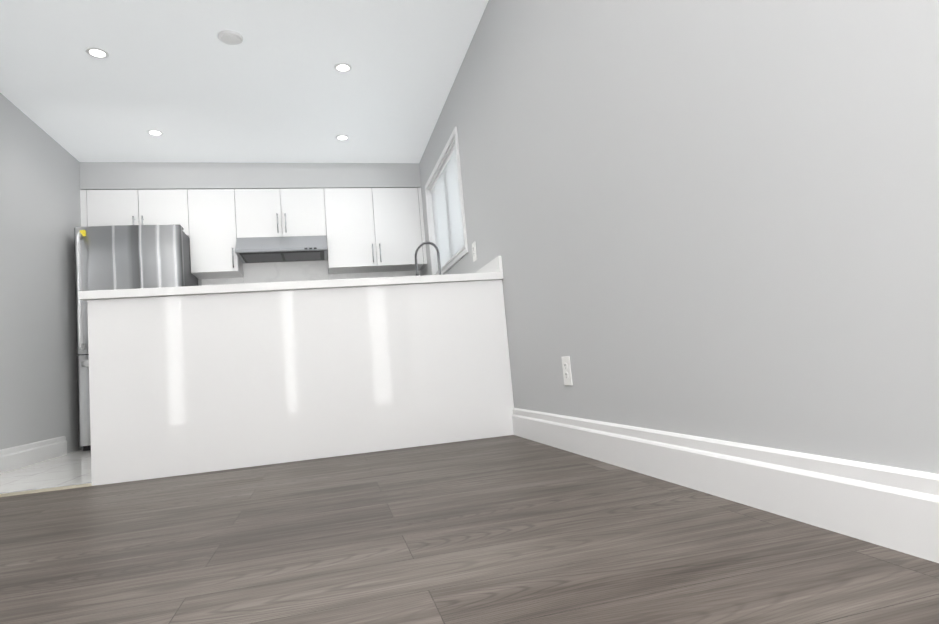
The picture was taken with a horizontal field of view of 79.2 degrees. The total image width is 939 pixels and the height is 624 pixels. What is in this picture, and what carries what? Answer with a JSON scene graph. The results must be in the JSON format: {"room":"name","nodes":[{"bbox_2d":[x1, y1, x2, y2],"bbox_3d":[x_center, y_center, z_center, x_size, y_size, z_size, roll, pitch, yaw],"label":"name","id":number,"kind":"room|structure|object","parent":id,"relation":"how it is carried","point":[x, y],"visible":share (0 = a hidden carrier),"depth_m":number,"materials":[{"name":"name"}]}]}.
{"room":"kitchen","nodes":[
{"label":"kitchen","id":0,"kind":"room"},
{"bbox_2d":[0,93,82,453],"bbox_3d":[-2.595,-0.412,1.880,0.150,2.430,6.900,-4,-6,-14],"label":"wall","id":1,"kind":"structure","parent":0,"point":[40,214],"depth_m":4.00,"materials":[{"name":"grey paint"}]},
{"bbox_2d":[0,436,66,473],"bbox_3d":[-2.324,0.672,1.437,0.020,0.148,5.860,-4,-6,-14],"label":"baseboard","id":2,"kind":"structure","parent":1,"relation":"attached to","point":[16,457],"depth_m":3.76,"materials":[{"name":"white wood"}]},
{"bbox_2d":[0,449,91,491],"bbox_3d":[-1.488,0.960,4.183,3.220,0.070,2.685,-4,-6,-14],"label":"floor","id":3,"kind":"structure","parent":0,"point":[74,467],"depth_m":3.19,"materials":[{"name":"tile"}]},
{"bbox_2d":[74,225,197,450],"bbox_3d":[-2.758,0.203,4.778,0.775,1.785,0.736,-4,-6,-14],"label":"refrigerator","id":4,"kind":"object","parent":3,"relation":"on","point":[116,257],"visible":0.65,"depth_m":4.53,"materials":[{"name":"silver metal"}]},
{"bbox_2d":[87,294,214,485],"bbox_3d":[-1.641,0.403,3.098,0.510,0.876,0.669,-4,-6,-14],"label":"base cabinet","id":5,"kind":"object","parent":3,"relation":"on","point":[186,385],"depth_m":2.75,"materials":[{"name":"white paint"}]},
{"bbox_2d":[207,289,314,470],"bbox_3d":[-1.160,0.372,3.222,0.487,0.876,0.667,-4,-6,-14],"label":"base cabinet","id":6,"kind":"object","parent":3,"relation":"on","point":[259,357],"depth_m":2.88,"materials":[{"name":"white laminate"}]},
{"bbox_2d":[307,285,410,458],"bbox_3d":[-0.690,0.343,3.344,0.486,0.876,0.667,-4,-6,-14],"label":"base cabinet","id":7,"kind":"object","parent":3,"relation":"on","point":[355,337],"depth_m":3.00,"materials":[{"name":"white laminate"}]},
{"bbox_2d":[79,277,386,301],"bbox_3d":[-1.239,-0.082,3.245,1.470,0.040,0.746,-4,-6,-14],"label":"countertop","id":8,"kind":"structure","parent":7,"relation":"on","point":[215,289],"depth_m":2.87,"materials":[{"name":"white stone"}]},
{"bbox_2d":[386,272,502,284],"bbox_3d":[-0.443,-0.040,4.425,0.654,0.040,2.646,-4,-6,-14],"label":"countertop","id":9,"kind":"structure","parent":7,"relation":"on","point":[403,280],"depth_m":3.15,"materials":[{"name":"white stone"}]},
{"bbox_2d":[415,241,440,275],"bbox_3d":[-0.326,-0.316,4.577,0.201,0.514,0.176,-4,-6,-14],"label":"faucet","id":10,"kind":"object","parent":9,"relation":"on","point":[438,255],"visible":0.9,"depth_m":4.59,"materials":[{"name":"silver metal"}]},
{"bbox_2d":[0,0,488,162],"bbox_3d":[-1.198,-1.772,2.389,3.220,0.120,6.900,-4,-6,-14],"label":"ceiling","id":11,"kind":"structure","parent":0,"point":[274,86],"depth_m":3.73,"materials":[{"name":"white paint"}]},
{"bbox_2d":[85,47,109,58],"bbox_3d":[-2.198,-1.529,3.355,0.120,0.004,0.120,-4,-6,-14],"label":"recessed light","id":12,"kind":"object","parent":11,"relation":"in","point":[96,52],"visible":1,"depth_m":3.35,"materials":[{"name":"white"}]},
{"bbox_2d":[146,129,163,135],"bbox_3d":[-2.461,-1.403,4.447,0.120,0.004,0.120,-4,-6,-14],"label":"recessed light","id":13,"kind":"object","parent":11,"relation":"in","point":[152,132],"visible":1,"depth_m":4.45,"materials":[{"name":"white"}]},
{"bbox_2d":[217,30,242,44],"bbox_3d":[-1.395,-1.597,3.315,0.140,0.018,0.140,-4,-6,-14],"label":"smoke detector","id":14,"kind":"object","parent":11,"relation":"attached to","point":[229,37],"visible":1,"depth_m":3.29,"materials":[{"name":"white plastic"}]},
{"bbox_2d":[80,162,420,189],"bbox_3d":[-1.951,-1.240,5.388,2.945,0.240,0.335,-4,-6,-14],"label":"bulkhead soffit","id":15,"kind":"structure","parent":11,"relation":"attached to","point":[147,175],"depth_m":5.19,"materials":[{"name":"grey paint"}]},
{"bbox_2d":[335,135,349,140],"bbox_3d":[-1.084,-1.486,4.843,0.120,0.004,0.120,-4,-6,-14],"label":"recessed light","id":16,"kind":"object","parent":11,"relation":"in","point":[342,137],"visible":1,"depth_m":4.84,"materials":[{"name":"white"}]},
{"bbox_2d":[334,63,351,72],"bbox_3d":[-0.835,-1.612,3.748,0.120,0.004,0.120,-4,-6,-14],"label":"recessed light","id":17,"kind":"object","parent":11,"relation":"in","point":[344,67],"visible":1,"depth_m":3.75,"materials":[{"name":"white"}]},
{"bbox_2d":[198,270,421,285],"bbox_3d":[-1.914,-0.126,5.519,2.945,2.430,0.150,-4,-6,-14],"label":"wall","id":18,"kind":"structure","parent":0,"point":[199,282],"depth_m":5.31,"materials":[{"name":"grey paint"}]},
{"bbox_2d":[80,189,191,235],"bbox_3d":[-2.937,-0.840,5.087,0.839,0.418,0.345,-4,-6,-14],"label":"upper cabinet","id":19,"kind":"object","parent":18,"relation":"attached to","point":[166,206],"depth_m":4.93,"materials":[{"name":"white paint"}]},
{"bbox_2d":[188,189,243,278],"bbox_3d":[-2.328,-0.710,5.224,0.389,0.755,0.345,-4,-6,-14],"label":"upper cabinet","id":20,"kind":"object","parent":18,"relation":"attached to","point":[212,212],"depth_m":5.06,"materials":[{"name":"white paint"}]},
{"bbox_2d":[236,188,327,237],"bbox_3d":[-1.773,-0.896,5.385,0.784,0.454,0.345,-4,-6,-14],"label":"upper cabinet","id":21,"kind":"object","parent":18,"relation":"attached to","point":[259,212],"depth_m":5.22,"materials":[{"name":"white paint"}]},
{"bbox_2d":[235,236,327,262],"bbox_3d":[-1.725,-0.592,5.272,0.782,0.174,0.490,-4,-6,-14],"label":"hood vent","id":22,"kind":"object","parent":21,"relation":"attached to","point":[278,249],"visible":1,"depth_m":5.13,"materials":[{"name":"silver metal"}]},
{"bbox_2d":[201,260,418,285],"bbox_3d":[-1.509,-0.266,5.552,2.040,0.806,0.012,-4,-6,-14],"label":"backsplash","id":23,"kind":"structure","parent":18,"relation":"attached to","point":[283,271],"depth_m":5.50,"materials":[{"name":"white tile"}]},
{"bbox_2d":[324,188,426,273],"bbox_3d":[-0.931,-0.796,5.584,0.929,0.760,0.345,-4,-6,-14],"label":"upper cabinet","id":24,"kind":"object","parent":18,"relation":"attached to","point":[365,230],"depth_m":5.42,"materials":[{"name":"white paint"}]},
{"bbox_2d":[0,435,938,623],"bbox_3d":[-0.644,0.571,0.817,3.220,0.060,4.130,-4,-6,-14],"label":"floor","id":25,"kind":"structure","parent":0,"point":[511,529],"depth_m":1.27,"materials":[{"name":"grey wood"}]},
{"bbox_2d":[419,0,938,473],"bbox_3d":[0.397,-0.602,2.652,0.150,2.430,6.900,-4,-6,-14],"label":"wall","id":26,"kind":"structure","parent":0,"point":[716,219],"depth_m":1.48,"materials":[{"name":"grey paint"}]},
{"bbox_2d":[425,127,467,274],"bbox_3d":[-0.159,-0.799,4.655,0.140,0.915,1.315,-4,-6,-14],"label":"window","id":27,"kind":"structure","parent":26,"relation":"in","point":[463,250],"depth_m":4.58,"materials":[{"name":"white"}]},
{"bbox_2d":[430,145,463,267],"bbox_3d":[-0.178,-0.802,4.651,0.059,0.800,1.203,-4,-6,-14],"label":"window blinds","id":28,"kind":"object","parent":27,"relation":"attached to","point":[447,216],"visible":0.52,"depth_m":4.65,"materials":[{"name":"white fabric"}]},
{"bbox_2d":[419,256,502,275],"bbox_3d":[-0.160,-0.328,4.530,0.020,0.500,2.645,-4,-6,-14],"label":"backsplash","id":29,"kind":"structure","parent":26,"relation":"attached to","point":[495,265],"depth_m":3.34,"materials":[{"name":"white stone"}]},
{"bbox_2d":[472,242,476,261],"bbox_3d":[0.031,-0.403,3.797,0.009,0.125,0.080,-4,-6,-14],"label":"outlet","id":30,"kind":"object","parent":26,"relation":"attached to","point":[474,251],"visible":1,"depth_m":3.78,"materials":[{"name":"white plastic"}]},
{"bbox_2d":[561,356,572,384],"bbox_3d":[0.419,0.255,2.454,0.009,0.125,0.080,-4,-6,-14],"label":"electrical outlet","id":31,"kind":"object","parent":26,"relation":"attached to","point":[566,367],"visible":1,"depth_m":2.44,"materials":[{"name":"white plastic"}]},
{"bbox_2d":[512,408,938,562],"bbox_3d":[0.730,0.387,1.260,0.020,0.148,3.979,-4,-6,-14],"label":"baseboard","id":32,"kind":"structure","parent":26,"relation":"attached to","point":[895,508],"depth_m":1.30,"materials":[{"name":"white wood"}]}
]}

